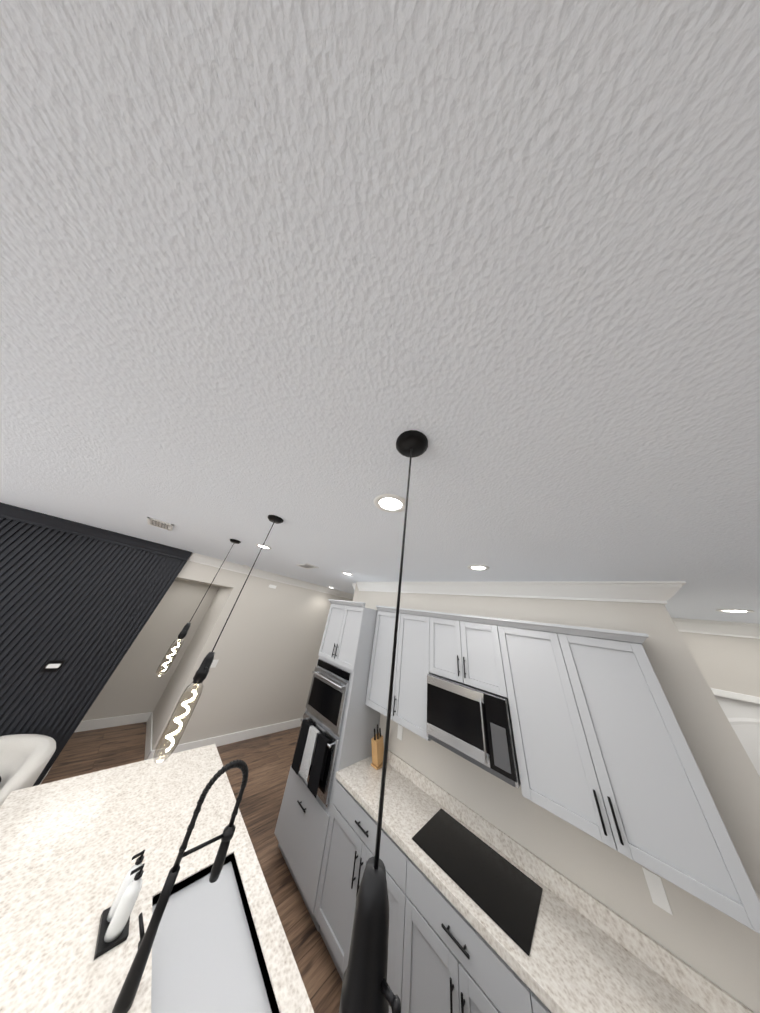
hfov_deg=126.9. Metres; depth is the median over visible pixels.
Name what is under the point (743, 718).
door
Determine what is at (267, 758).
floor
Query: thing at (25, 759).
lounge chair
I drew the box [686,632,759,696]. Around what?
wall
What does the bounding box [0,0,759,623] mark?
ceiling
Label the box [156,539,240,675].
pendant light
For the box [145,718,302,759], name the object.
baseboard
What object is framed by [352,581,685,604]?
crown molding
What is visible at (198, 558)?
crown molding
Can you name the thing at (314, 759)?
wall oven
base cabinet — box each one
[314,778,413,1012]
[410,866,545,1012]
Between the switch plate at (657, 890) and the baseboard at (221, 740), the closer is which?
the switch plate at (657, 890)
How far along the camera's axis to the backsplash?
1.22 m
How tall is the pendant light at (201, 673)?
1.337 m
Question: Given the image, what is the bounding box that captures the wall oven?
[291,658,350,807]
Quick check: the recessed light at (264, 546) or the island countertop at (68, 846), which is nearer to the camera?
the island countertop at (68, 846)
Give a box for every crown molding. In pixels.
[188,553,353,598]
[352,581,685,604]
[673,618,759,638]
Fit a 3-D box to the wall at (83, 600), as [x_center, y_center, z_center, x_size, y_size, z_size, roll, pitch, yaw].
[-4.778,1.571,2.243,0.145,2.960,2.597,-19,-41,39]
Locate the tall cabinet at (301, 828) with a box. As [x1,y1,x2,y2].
[274,599,379,930]
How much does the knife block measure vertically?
0.336 m
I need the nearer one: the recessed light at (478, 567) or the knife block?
the recessed light at (478, 567)
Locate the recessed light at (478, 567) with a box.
[467,565,488,570]
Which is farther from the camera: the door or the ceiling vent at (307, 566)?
the ceiling vent at (307, 566)
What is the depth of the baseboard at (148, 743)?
3.29 m
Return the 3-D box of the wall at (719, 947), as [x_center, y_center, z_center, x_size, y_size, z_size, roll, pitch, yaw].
[0.769,2.465,2.176,3.925,2.960,0.150,-19,-41,39]
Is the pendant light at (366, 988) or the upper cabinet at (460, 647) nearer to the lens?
the pendant light at (366, 988)
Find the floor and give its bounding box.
[40,722,342,1012]
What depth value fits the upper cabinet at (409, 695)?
2.40 m
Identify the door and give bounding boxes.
[715,696,759,775]
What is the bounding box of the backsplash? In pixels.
[387,750,753,1012]
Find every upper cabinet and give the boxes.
[365,605,430,740]
[429,611,496,694]
[489,617,759,933]
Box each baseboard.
[74,712,150,732]
[144,712,152,759]
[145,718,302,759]
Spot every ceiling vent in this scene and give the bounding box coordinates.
[147,517,172,530]
[296,563,318,568]
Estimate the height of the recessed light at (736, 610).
0.007 m
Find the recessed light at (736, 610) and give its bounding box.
[716,609,753,612]
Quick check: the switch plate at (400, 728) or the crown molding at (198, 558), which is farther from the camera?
the crown molding at (198, 558)
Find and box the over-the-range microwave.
[426,673,520,787]
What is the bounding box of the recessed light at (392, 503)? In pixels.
[374,494,405,512]
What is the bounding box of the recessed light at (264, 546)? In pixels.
[255,544,271,549]
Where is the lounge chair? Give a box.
[0,734,55,806]
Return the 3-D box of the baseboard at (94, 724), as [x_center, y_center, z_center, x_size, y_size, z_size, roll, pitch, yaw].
[-4.893,3.962,3.493,0.016,0.135,0.930,-19,-41,39]
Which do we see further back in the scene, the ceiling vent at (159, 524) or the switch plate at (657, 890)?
the ceiling vent at (159, 524)
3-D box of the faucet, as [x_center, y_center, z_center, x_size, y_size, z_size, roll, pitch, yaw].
[-0.949,1.791,1.004,0.154,0.620,0.275,-19,-41,39]
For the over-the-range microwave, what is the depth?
1.69 m
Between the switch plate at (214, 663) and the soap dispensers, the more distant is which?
the switch plate at (214, 663)
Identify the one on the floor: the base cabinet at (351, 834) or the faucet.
the base cabinet at (351, 834)
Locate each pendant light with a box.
[153,515,283,762]
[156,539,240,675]
[339,430,427,1012]
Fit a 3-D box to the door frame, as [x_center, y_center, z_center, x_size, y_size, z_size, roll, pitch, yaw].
[4.085,3.122,1.625,0.954,2.232,0.168,-19,-41,39]
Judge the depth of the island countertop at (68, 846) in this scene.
1.10 m
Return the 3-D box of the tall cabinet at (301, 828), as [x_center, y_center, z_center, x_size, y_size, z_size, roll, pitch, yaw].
[-0.549,2.788,2.681,0.897,2.547,0.682,-19,-41,39]
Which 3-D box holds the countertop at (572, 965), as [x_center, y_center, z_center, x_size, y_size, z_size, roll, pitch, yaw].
[0.705,2.684,1.400,2.610,0.040,0.645,-19,-41,39]
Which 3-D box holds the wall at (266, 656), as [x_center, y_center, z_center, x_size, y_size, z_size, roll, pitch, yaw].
[-4.315,2.553,3.755,1.550,2.960,8.910,-19,-41,39]
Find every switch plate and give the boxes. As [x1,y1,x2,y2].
[210,660,217,667]
[397,724,402,740]
[642,867,672,914]
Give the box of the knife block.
[371,724,383,769]
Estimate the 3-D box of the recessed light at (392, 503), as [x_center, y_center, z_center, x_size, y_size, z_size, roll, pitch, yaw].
[0.062,-0.015,1.135,0.204,0.007,0.204,-19,-41,39]
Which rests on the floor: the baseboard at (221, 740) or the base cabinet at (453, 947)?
the base cabinet at (453, 947)
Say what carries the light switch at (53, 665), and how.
attached to the wall at (83, 600)
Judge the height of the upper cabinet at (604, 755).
1.148 m
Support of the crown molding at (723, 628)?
attached to the wall at (732, 663)
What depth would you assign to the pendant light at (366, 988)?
0.25 m
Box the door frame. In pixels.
[711,688,759,704]
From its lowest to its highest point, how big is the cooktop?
0.006 m
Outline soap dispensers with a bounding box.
[94,850,144,958]
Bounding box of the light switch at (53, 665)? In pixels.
[41,660,65,671]
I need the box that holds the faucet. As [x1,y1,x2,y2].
[112,759,248,1012]
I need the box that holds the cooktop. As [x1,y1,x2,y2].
[412,808,542,955]
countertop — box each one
[0,744,313,1012]
[336,756,705,1012]
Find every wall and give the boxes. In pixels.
[0,502,191,786]
[82,554,353,749]
[350,584,759,1012]
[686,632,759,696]
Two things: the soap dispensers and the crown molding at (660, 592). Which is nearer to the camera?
the soap dispensers

